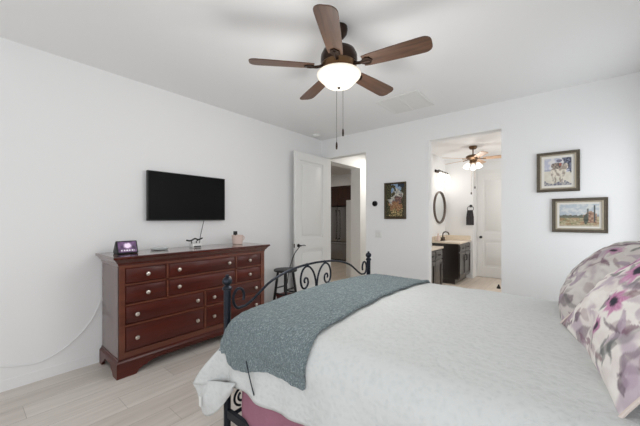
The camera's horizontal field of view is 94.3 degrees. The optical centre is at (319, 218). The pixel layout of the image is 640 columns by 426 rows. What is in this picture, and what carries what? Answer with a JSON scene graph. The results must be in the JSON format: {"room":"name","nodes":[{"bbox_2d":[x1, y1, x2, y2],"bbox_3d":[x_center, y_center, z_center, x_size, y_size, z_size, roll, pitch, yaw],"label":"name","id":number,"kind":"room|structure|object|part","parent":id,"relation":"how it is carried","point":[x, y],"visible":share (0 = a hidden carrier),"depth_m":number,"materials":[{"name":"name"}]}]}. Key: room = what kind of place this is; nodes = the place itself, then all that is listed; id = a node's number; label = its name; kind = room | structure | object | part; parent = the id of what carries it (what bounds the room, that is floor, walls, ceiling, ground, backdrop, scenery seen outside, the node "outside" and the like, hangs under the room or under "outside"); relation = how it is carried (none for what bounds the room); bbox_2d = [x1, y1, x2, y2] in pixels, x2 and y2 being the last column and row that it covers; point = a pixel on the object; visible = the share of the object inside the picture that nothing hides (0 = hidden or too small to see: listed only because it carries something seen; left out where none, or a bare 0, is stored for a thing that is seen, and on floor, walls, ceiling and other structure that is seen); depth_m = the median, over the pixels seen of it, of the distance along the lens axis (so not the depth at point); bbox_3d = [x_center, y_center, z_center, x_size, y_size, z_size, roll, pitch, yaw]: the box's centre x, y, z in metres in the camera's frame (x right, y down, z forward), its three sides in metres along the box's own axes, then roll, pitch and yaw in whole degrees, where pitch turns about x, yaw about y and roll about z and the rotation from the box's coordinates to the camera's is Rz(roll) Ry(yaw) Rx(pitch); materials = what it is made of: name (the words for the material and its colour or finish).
{"room":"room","nodes":[
{"label":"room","id":0,"kind":"room"},
{"bbox_2d":[0,37,365,380],"bbox_3d":[-1.584,-0.033,3.562,0.262,2.740,9.720,0,0,40],"label":"wall","id":1,"kind":"structure","parent":0,"point":[79,142],"depth_m":2.75,"materials":[{"name":"white paint"}]},
{"bbox_2d":[0,353,98,392],"bbox_3d":[-2.232,1.294,2.568,0.004,0.085,7.120,0,0,40],"label":"baseboard","id":2,"kind":"structure","parent":1,"relation":"attached to","point":[25,379],"depth_m":2.50,"materials":[{"name":"white paint"}]},
{"bbox_2d":[0,302,100,367],"bbox_3d":[-2.413,0.983,2.337,0.014,0.414,1.136,0,0,40],"label":"cable","id":3,"kind":"object","parent":1,"relation":"attached to","point":[100,302],"visible":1,"depth_m":2.54,"materials":[{"name":"white plastic"}]},
{"bbox_2d":[146,170,224,220],"bbox_3d":[-1.503,-0.243,3.406,0.063,0.520,0.898,0,0,40],"label":"television","id":4,"kind":"object","parent":1,"relation":"attached to","point":[169,196],"visible":1,"depth_m":3.33,"materials":[{"name":"black plastic"}]},
{"bbox_2d":[0,259,500,425],"bbox_3d":[-0.748,1.362,4.169,7.940,0.050,11.720,0,0,40],"label":"floor","id":5,"kind":"structure","parent":0,"point":[162,392],"depth_m":2.25,"materials":[{"name":"tile"}]},
{"bbox_2d":[95,242,269,379],"bbox_3d":[-1.345,0.826,3.216,0.508,1.022,1.664,0,0,40],"label":"dresser","id":6,"kind":"object","parent":5,"relation":"on","point":[155,303],"visible":0.94,"depth_m":2.80,"materials":[{"name":"brown wood"}]},
{"bbox_2d":[113,240,137,253],"bbox_3d":[-1.778,0.257,2.720,0.115,0.115,0.170,0,0,40],"label":"smart display","id":7,"kind":"object","parent":6,"relation":"on","point":[120,247],"visible":1,"depth_m":2.69,"materials":[{"name":"black plastic"}]},
{"bbox_3d":[-1.665,0.650,2.751,0.303,0.152,0.335,0,0,40],"label":"drawer","id":8,"kind":"part","parent":6,"relation":"part of","materials":[{"name":"brown wood"}]},
{"bbox_3d":[-1.665,0.486,2.751,0.303,0.132,0.335,0,0,40],"label":"drawer","id":9,"kind":"part","parent":6,"relation":"part of","materials":[{"name":"brown wood"}]},
{"bbox_2d":[150,247,168,249],"bbox_3d":[-1.641,0.305,3.039,0.170,0.020,0.170,0,0,40],"label":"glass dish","id":10,"kind":"object","parent":6,"relation":"on","point":[154,248],"visible":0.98,"depth_m":3.03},
{"bbox_3d":[-1.544,1.028,2.897,0.303,0.207,0.714,0,0,40],"label":"drawer","id":11,"kind":"part","parent":6,"relation":"part of","materials":[{"name":"brown wood"}]},
{"bbox_3d":[-1.544,0.825,2.897,0.303,0.154,0.714,0,0,40],"label":"drawer","id":12,"kind":"part","parent":6,"relation":"part of","materials":[{"name":"brown wood"}]},
{"bbox_3d":[-1.196,0.784,3.093,0.026,0.805,1.560,0,0,40],"label":"frame","id":13,"kind":"part","parent":6,"relation":"part of","materials":[{"name":"brown wood"}]},
{"bbox_2d":[186,238,202,247],"bbox_3d":[-1.387,0.261,3.282,0.083,0.108,0.192,0,0,40],"label":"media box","id":14,"kind":"object","parent":6,"relation":"on","point":[191,245],"visible":1,"depth_m":3.27,"materials":[{"name":"white plastic"}]},
{"bbox_3d":[-1.310,0.650,3.181,0.303,0.152,0.732,0,0,40],"label":"drawer","id":15,"kind":"part","parent":6,"relation":"part of","materials":[{"name":"brown wood"}]},
{"bbox_3d":[-1.310,0.486,3.181,0.303,0.132,0.732,0,0,40],"label":"drawer","id":16,"kind":"part","parent":6,"relation":"part of","materials":[{"name":"brown wood"}]},
{"bbox_3d":[-1.074,1.028,3.467,0.303,0.207,0.712,0,0,40],"label":"drawer","id":17,"kind":"part","parent":6,"relation":"part of","materials":[{"name":"brown wood"}]},
{"bbox_3d":[-1.074,0.825,3.467,0.303,0.154,0.712,0,0,40],"label":"drawer","id":18,"kind":"part","parent":6,"relation":"part of","materials":[{"name":"brown wood"}]},
{"bbox_2d":[232,235,244,244],"bbox_3d":[-1.024,0.258,3.694,0.147,0.115,0.147,0,0,-5],"label":"ceramic cup","id":19,"kind":"object","parent":6,"relation":"on","point":[236,239],"visible":0.99,"depth_m":3.64,"materials":[{"name":"white ceramic"}]},
{"bbox_3d":[-0.955,0.650,3.611,0.303,0.152,0.337,0,0,40],"label":"drawer","id":20,"kind":"part","parent":6,"relation":"part of","materials":[{"name":"brown wood"}]},
{"bbox_3d":[-0.955,0.486,3.611,0.303,0.132,0.337,0,0,40],"label":"drawer","id":21,"kind":"part","parent":6,"relation":"part of","materials":[{"name":"brown wood"}]},
{"bbox_2d":[276,292,292,298],"bbox_3d":[-0.492,1.202,4.236,0.190,0.270,0.190,0,0,40],"label":"basket","id":22,"kind":"object","parent":5,"relation":"on","point":[288,293],"visible":0.2,"depth_m":4.21,"materials":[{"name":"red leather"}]},
{"bbox_2d":[273,267,296,299],"bbox_3d":[-0.492,1.026,4.236,0.336,0.627,0.336,0,0,40],"label":"stool","id":23,"kind":"object","parent":5,"relation":"on","point":[281,269],"visible":0.76,"depth_m":4.20,"materials":[{"name":"black wood"}]},
{"bbox_3d":[-0.634,1.039,4.213,0.111,0.599,0.038,0,0,-12],"label":"leg","id":24,"kind":"part","parent":23,"relation":"part of","materials":[{"name":"black plastic"}]},
{"bbox_3d":[-0.492,0.729,4.236,0.336,0.034,0.336,0,0,40],"label":"seat","id":25,"kind":"part","parent":23,"relation":"part of","materials":[{"name":"black plastic"}]},
{"bbox_3d":[-0.468,1.039,4.094,0.038,0.599,0.111,0,0,-12],"label":"leg","id":26,"kind":"part","parent":23,"relation":"part of","materials":[{"name":"black plastic"}]},
{"bbox_3d":[-0.350,1.039,4.260,0.111,0.599,0.038,0,0,-12],"label":"leg","id":27,"kind":"part","parent":23,"relation":"part of","materials":[{"name":"black plastic"}]},
{"bbox_2d":[222,251,370,425],"bbox_3d":[0.724,0.693,1.716,2.004,1.288,1.657,0,0,40],"label":"bed","id":28,"kind":"object","parent":5,"relation":"on","point":[230,415],"visible":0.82,"depth_m":1.76,"materials":[{"name":"metal"}]},
{"bbox_3d":[-0.536,0.860,1.718,0.054,0.955,0.054,0,0,40],"label":"post","id":29,"kind":"part","parent":28,"relation":"part of","materials":[{"name":"metal"}]},
{"bbox_3d":[0.224,1.117,1.109,1.947,0.050,0.052,0,0,40],"label":"rail","id":30,"kind":"part","parent":28,"relation":"part of","materials":[{"name":"metal"}]},
{"bbox_2d":[242,391,303,425],"bbox_3d":[0.228,0.940,1.069,1.700,0.325,0.036,0,0,40],"label":"sheet","id":31,"kind":"object","parent":28,"relation":"hanging from","point":[255,415],"visible":0.24,"depth_m":1.50,"materials":[{"name":"fabric"}]},
{"bbox_3d":[0.482,0.860,2.952,0.054,0.955,0.054,0,0,40],"label":"post","id":32,"kind":"part","parent":28,"relation":"part of","materials":[{"name":"metal"}]},
{"bbox_2d":[192,282,639,425],"bbox_3d":[0.615,0.841,1.758,2.080,0.677,1.782,0,0,40],"label":"quilt","id":33,"kind":"object","parent":28,"relation":"on","point":[423,354],"visible":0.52,"depth_m":1.18,"materials":[{"name":"white fabric"}]},
{"bbox_2d":[246,361,253,395],"bbox_3d":[-0.347,0.785,1.467,0.072,0.149,0.009,0,0,42],"label":"cord","id":34,"kind":"object","parent":33,"relation":"on","point":[246,361],"visible":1,"depth_m":1.46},
{"bbox_2d":[219,274,429,390],"bbox_3d":[0.216,0.711,2.135,0.688,0.465,1.770,0,0,40],"label":"throw blanket","id":35,"kind":"object","parent":33,"relation":"on","point":[276,337],"visible":0.94,"depth_m":1.56,"materials":[{"name":"fabric"}]},
{"bbox_2d":[558,241,639,319],"bbox_3d":[1.550,0.335,1.604,0.411,0.428,0.720,0,0,40],"label":"floral pillow","id":36,"kind":"object","parent":33,"relation":"on","point":[584,277],"visible":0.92,"depth_m":1.47,"materials":[{"name":"fabric"}]},
{"bbox_2d":[560,258,639,417],"bbox_3d":[1.147,0.311,1.024,0.379,0.462,0.768,0,0,30],"label":"floral pillow","id":37,"kind":"object","parent":33,"relation":"on","point":[606,322],"visible":1,"depth_m":0.99,"materials":[{"name":"fabric"}]},
{"bbox_2d":[331,207,345,260],"bbox_3d":[0.758,0.465,9.727,0.910,1.705,0.790,0,0,40],"label":"refrigerator","id":38,"kind":"object","parent":5,"relation":"on","point":[338,214],"visible":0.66,"depth_m":9.42,"materials":[{"name":"grey metal"}]},
{"bbox_3d":[0.393,0.165,9.645,0.452,1.105,0.060,0,0,40],"label":"door","id":39,"kind":"part","parent":38,"relation":"part of","materials":[{"name":"metal"}]},
{"bbox_3d":[0.572,0.182,9.419,0.026,0.950,0.079,0,0,40],"label":"handle","id":40,"kind":"part","parent":38,"relation":"part of","materials":[{"name":"metal"}]},
{"bbox_3d":[0.570,1.006,9.499,0.910,0.562,0.060,0,0,40],"label":"freezer drawer","id":41,"kind":"part","parent":38,"relation":"part of","materials":[{"name":"metal"}]},
{"bbox_3d":[0.746,0.165,9.353,0.452,1.105,0.060,0,0,40],"label":"door","id":42,"kind":"part","parent":38,"relation":"part of","materials":[{"name":"metal"}]},
{"bbox_2d":[432,249,443,284],"bbox_3d":[1.587,0.924,4.917,0.587,0.825,1.114,0,0,40],"label":"bathroom vanity","id":43,"kind":"object","parent":5,"relation":"on","point":[437,262],"visible":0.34,"depth_m":4.97,"materials":[{"name":"brown wood"}]},
{"bbox_3d":[1.779,0.957,4.759,0.022,0.520,0.353,0,0,40],"label":"door","id":44,"kind":"part","parent":43,"relation":"part of","materials":[{"name":"brown wood"}]},
{"bbox_2d":[432,246,443,250],"bbox_3d":[1.575,0.444,4.917,0.568,0.134,1.129,0,0,40],"label":"countertop","id":45,"kind":"structure","parent":43,"relation":"on","point":[433,247],"depth_m":4.96,"materials":[{"name":"beige stone"}]},
{"bbox_3d":[2.012,0.605,5.040,0.024,0.145,0.353,0,0,40],"label":"drawer","id":46,"kind":"part","parent":43,"relation":"part of","materials":[{"name":"brown wood"}]},
{"bbox_3d":[2.011,0.957,5.040,0.022,0.520,0.353,0,0,40],"label":"door","id":47,"kind":"part","parent":43,"relation":"part of","materials":[{"name":"brown wood"}]},
{"bbox_2d":[432,242,469,283],"bbox_3d":[2.917,0.924,6.529,0.587,0.825,0.905,0,0,40],"label":"bathroom vanity","id":48,"kind":"object","parent":5,"relation":"on","point":[455,257],"visible":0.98,"depth_m":6.17,"materials":[{"name":"brown wood"}]},
{"bbox_2d":[432,235,470,243],"bbox_3d":[2.905,0.444,6.529,0.568,0.134,0.920,0,0,40],"label":"countertop","id":49,"kind":"structure","parent":48,"relation":"on","point":[449,239],"depth_m":6.64,"materials":[{"name":"beige stone"}]},
{"bbox_3d":[2.969,0.605,6.199,0.024,0.145,0.430,0,0,40],"label":"drawer","id":50,"kind":"part","parent":48,"relation":"part of","materials":[{"name":"brown wood"}]},
{"bbox_3d":[2.968,0.957,6.200,0.022,0.520,0.430,0,0,40],"label":"door","id":51,"kind":"part","parent":48,"relation":"part of","materials":[{"name":"brown wood"}]},
{"bbox_3d":[3.250,0.605,6.541,0.024,0.145,0.430,0,0,40],"label":"drawer","id":52,"kind":"part","parent":48,"relation":"part of","materials":[{"name":"brown wood"}]},
{"bbox_3d":[3.249,0.957,6.541,0.022,0.520,0.430,0,0,40],"label":"door","id":53,"kind":"part","parent":48,"relation":"part of","materials":[{"name":"brown wood"}]},
{"bbox_2d":[0,0,639,175],"bbox_3d":[-0.748,-1.433,4.169,7.940,0.060,11.720,0,0,40],"label":"ceiling","id":54,"kind":"structure","parent":0,"point":[483,52],"depth_m":2.43,"materials":[{"name":"white paint"}]},
{"bbox_2d":[249,4,432,149],"bbox_3d":[0.174,-0.953,2.187,1.236,0.896,1.224,0,0,40],"label":"ceiling fan","id":55,"kind":"object","parent":54,"relation":"hanging from","point":[338,71],"visible":1,"depth_m":2.06,"materials":[{"name":"brown wood"}]},
{"bbox_3d":[-0.273,-1.110,2.121,0.460,0.007,0.140,0,12,-7],"label":"blade","id":56,"kind":"part","parent":55,"relation":"part of","materials":[{"name":"brown wood"}]},
{"bbox_3d":[-0.040,-1.110,2.550,0.140,0.007,0.460,-13,6,-25],"label":"blade","id":57,"kind":"part","parent":55,"relation":"part of","materials":[{"name":"brown wood"}]},
{"bbox_3d":[0.063,-1.110,1.767,0.140,0.007,0.460,12,2,10],"label":"blade","id":58,"kind":"part","parent":55,"relation":"part of","materials":[{"name":"brown wood"}]},
{"bbox_3d":[0.121,-0.750,2.163,0.002,0.425,0.002,0,0,40],"label":"pull chain","id":59,"kind":"part","parent":55,"relation":"part of","materials":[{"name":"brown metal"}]},
{"bbox_3d":[0.139,-1.184,2.175,0.268,0.138,0.268,0,0,40],"label":"motor","id":60,"kind":"part","parent":55,"relation":"part of","materials":[{"name":"brown metal"}]},
{"bbox_3d":[0.139,-1.014,2.175,0.322,0.102,0.322,0,0,40],"label":"lamp shade","id":61,"kind":"part","parent":55,"relation":"part of","materials":[{"name":"white glass"}]},
{"bbox_3d":[0.440,-1.110,2.460,0.460,0.007,0.140,0,-12,-43],"label":"blade","id":62,"kind":"part","parent":55,"relation":"part of","materials":[{"name":"brown wood"}]},
{"bbox_3d":[0.503,-1.110,1.977,0.460,0.007,0.140,0,-12,29],"label":"blade","id":63,"kind":"part","parent":55,"relation":"part of","materials":[{"name":"brown wood"}]},
{"bbox_2d":[375,90,433,113],"bbox_3d":[1.026,-1.398,3.593,0.520,0.010,0.530,0,0,40],"label":"ceiling vent","id":64,"kind":"object","parent":54,"relation":"in","point":[413,100],"visible":1,"depth_m":3.56,"materials":[{"name":"white plastic"}]},
{"bbox_2d":[445,145,500,193],"bbox_3d":[2.986,-0.938,5.747,1.190,0.929,1.172,0,0,40],"label":"ceiling fan","id":65,"kind":"object","parent":54,"relation":"hanging from","point":[473,159],"visible":0.97,"depth_m":5.67,"materials":[{"name":"gold metal"}]},
{"bbox_3d":[2.952,-1.148,5.732,0.250,0.170,0.250,0,0,40],"label":"motor","id":66,"kind":"part","parent":65,"relation":"part of","materials":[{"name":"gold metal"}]},
{"bbox_3d":[3.014,-1.020,5.620,0.113,0.125,0.101,0,0,40],"label":"lamp shade","id":67,"kind":"part","parent":65,"relation":"part of","materials":[{"name":"white glass"}]},
{"bbox_3d":[2.887,-1.160,5.342,0.132,0.007,0.450,13,2,9],"label":"blade","id":68,"kind":"part","parent":65,"relation":"part of","materials":[{"name":"brown wood"}]},
{"bbox_3d":[3.302,-1.160,5.549,0.450,0.007,0.132,0,-13,28],"label":"blade","id":69,"kind":"part","parent":65,"relation":"part of","materials":[{"name":"brown wood"}]},
{"bbox_2d":[331,174,350,186],"bbox_3d":[0.726,-1.228,9.837,2.600,0.350,0.700,0,0,40],"label":"wall","id":70,"kind":"structure","parent":0,"point":[337,180],"depth_m":9.42,"materials":[{"name":"white paint"}]},
{"bbox_2d":[346,200,350,276],"bbox_3d":[0.772,0.450,6.869,0.308,1.775,0.140,0,0,40],"label":"wall","id":71,"kind":"structure","parent":0,"point":[348,202],"depth_m":6.87,"materials":[{"name":"paint"}]},
{"bbox_2d":[432,154,444,236],"bbox_3d":[2.094,-0.033,6.090,0.120,2.740,3.580,0,0,40],"label":"wall","id":72,"kind":"structure","parent":0,"point":[438,184],"depth_m":6.59,"materials":[{"name":"white paint"}]},
{"bbox_2d":[433,191,445,223],"bbox_3d":[2.714,-0.263,6.719,0.048,0.740,0.807,0,0,40],"label":"oval mirror","id":73,"kind":"object","parent":72,"relation":"attached to","point":[439,204],"visible":1,"depth_m":6.71,"materials":[{"name":"grey metal"}]},
{"bbox_3d":[2.705,-0.263,6.726,0.010,0.686,0.752,0,0,40],"label":"glass","id":74,"kind":"part","parent":73,"relation":"part of","materials":[{"name":"mirror"}]},
{"bbox_2d":[435,169,450,180],"bbox_3d":[2.788,-0.989,6.709,0.161,0.188,0.700,0,0,40],"label":"vanity light","id":75,"kind":"object","parent":72,"relation":"attached to","point":[442,175],"visible":1,"depth_m":6.59,"materials":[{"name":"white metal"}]},
{"bbox_2d":[432,235,470,240],"bbox_3d":[2.899,0.426,6.534,0.553,0.098,0.920,0,0,40],"label":"backsplash","id":76,"kind":"structure","parent":72,"relation":"attached to","point":[459,237],"depth_m":6.83,"materials":[{"name":"beige stone"}]},
{"bbox_2d":[445,159,475,277],"bbox_3d":[3.323,-0.033,7.014,0.600,2.740,0.350,0,0,40],"label":"wall","id":77,"kind":"structure","parent":0,"point":[458,196],"depth_m":6.87,"materials":[{"name":"white paint"}]},
{"bbox_3d":[3.395,-0.245,6.693,0.142,0.156,0.054,0,0,40],"label":"towel holder","id":78,"kind":"object","parent":77,"relation":"attached to","visible":0},
{"bbox_2d":[466,210,473,224],"bbox_3d":[3.367,-0.031,6.660,0.160,0.336,0.028,0,0,40],"label":"hand towel","id":79,"kind":"object","parent":78,"relation":"hanging from","point":[469,217],"visible":1,"depth_m":6.65,"materials":[{"name":"grey fabric"}]},
{"bbox_2d":[322,72,639,300],"bbox_3d":[1.558,-0.033,4.134,4.098,2.740,0.120,0,0,40],"label":"wall","id":80,"kind":"structure","parent":0,"point":[600,119],"depth_m":3.39,"materials":[{"name":"white paint"}]},
{"bbox_2d":[327,151,366,281],"bbox_3d":[0.463,0.127,5.037,0.835,2.420,0.128,0,0,40],"label":"door frame","id":81,"kind":"structure","parent":80,"relation":"in","point":[329,159],"depth_m":5.29,"materials":[{"name":"paint"}]},
{"bbox_2d":[294,151,326,291],"bbox_3d":[-0.142,0.133,4.936,0.156,2.392,0.814,0,0,40],"label":"door","id":82,"kind":"structure","parent":81,"relation":"attached to","point":[310,171],"depth_m":4.89,"materials":[{"name":"paint"}]},
{"bbox_3d":[-0.143,-0.308,4.930,0.028,1.258,0.578,0,0,40],"label":"panel","id":83,"kind":"part","parent":82,"relation":"part of","materials":[{"name":"paint"}]},
{"bbox_3d":[-0.143,0.797,4.930,0.028,0.608,0.578,0,0,40],"label":"panel","id":84,"kind":"part","parent":82,"relation":"part of","materials":[{"name":"paint"}]},
{"bbox_2d":[375,230,381,237],"bbox_3d":[0.904,0.230,4.589,0.115,0.115,0.010,0,0,40],"label":"light switch","id":85,"kind":"object","parent":80,"relation":"attached to","point":[378,233],"visible":1,"depth_m":4.59,"materials":[{"name":"white plastic"}]},
{"bbox_2d":[384,181,405,218],"bbox_3d":[1.110,-0.272,4.405,0.343,0.543,0.029,0,0,40],"label":"framed painting","id":86,"kind":"object","parent":80,"relation":"attached to","point":[395,192],"visible":1,"depth_m":4.40},
{"bbox_2d":[537,149,579,192],"bbox_3d":[2.564,-0.510,3.205,0.365,0.431,0.029,0,0,40],"label":"framed picture","id":87,"kind":"object","parent":80,"relation":"attached to","point":[559,171],"visible":1,"depth_m":3.20,"materials":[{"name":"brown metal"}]},
{"bbox_2d":[544,157,571,185],"bbox_3d":[2.566,-0.510,3.207,0.229,0.295,0.001,0,0,40],"label":"print","id":88,"kind":"object","parent":87,"relation":"attached to","point":[557,171],"depth_m":3.20},
{"bbox_2d":[552,197,607,232],"bbox_3d":[2.697,-0.039,3.096,0.441,0.360,0.029,0,0,40],"label":"framed picture","id":89,"kind":"object","parent":80,"relation":"attached to","point":[578,215],"visible":1,"depth_m":3.08,"materials":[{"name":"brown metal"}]},
{"bbox_2d":[559,204,598,226],"bbox_3d":[2.698,-0.039,3.098,0.313,0.232,0.001,0,0,40],"label":"print","id":90,"kind":"object","parent":89,"relation":"attached to","point":[569,214],"depth_m":3.09},
{"bbox_2d":[476,158,500,278],"bbox_3d":[4.263,-0.033,6.543,2.650,2.740,0.120,0,0,40],"label":"wall","id":91,"kind":"structure","parent":0,"point":[490,164],"depth_m":6.77,"materials":[{"name":"white paint"}]},
{"bbox_2d":[476,169,500,275],"bbox_3d":[4.020,0.107,6.653,0.935,2.460,0.020,0,0,40],"label":"door frame","id":92,"kind":"structure","parent":91,"relation":"in","point":[492,170],"depth_m":6.93,"materials":[{"name":"paint"}]},
{"bbox_2d":[478,171,500,278],"bbox_3d":[4.005,0.133,6.654,0.844,2.392,0.194,0,0,40],"label":"door","id":93,"kind":"structure","parent":91,"relation":"in","point":[489,183],"depth_m":6.76,"materials":[{"name":"paint"}]},
{"bbox_3d":[4.001,-0.308,6.657,0.608,1.258,0.028,0,0,40],"label":"panel","id":94,"kind":"part","parent":93,"relation":"part of","materials":[{"name":"paint"}]},
{"bbox_3d":[4.001,0.797,6.657,0.608,0.608,0.028,0,0,40],"label":"panel","id":95,"kind":"part","parent":93,"relation":"part of","materials":[{"name":"paint"}]},
{"bbox_3d":[1.218,-0.033,9.962,3.600,2.740,0.120,0,0,40],"label":"wall","id":96,"kind":"structure","parent":0,"visible":0},
{"bbox_2d":[331,185,350,206],"bbox_3d":[0.800,-0.736,9.778,0.970,0.625,0.685,0,0,40],"label":"upper cabinet","id":97,"kind":"object","parent":96,"relation":"attached to","point":[339,194],"visible":0.59,"depth_m":9.48,"materials":[{"name":"brown wood"}]},
{"bbox_3d":[0.410,-0.708,9.682,0.471,0.550,0.024,0,0,40],"label":"door","id":98,"kind":"part","parent":97,"relation":"part of","materials":[{"name":"brown wood"}]},
{"bbox_3d":[0.780,-0.708,9.377,0.471,0.550,0.024,0,0,40],"label":"door","id":99,"kind":"part","parent":97,"relation":"part of","materials":[{"name":"brown wood"}]}
]}

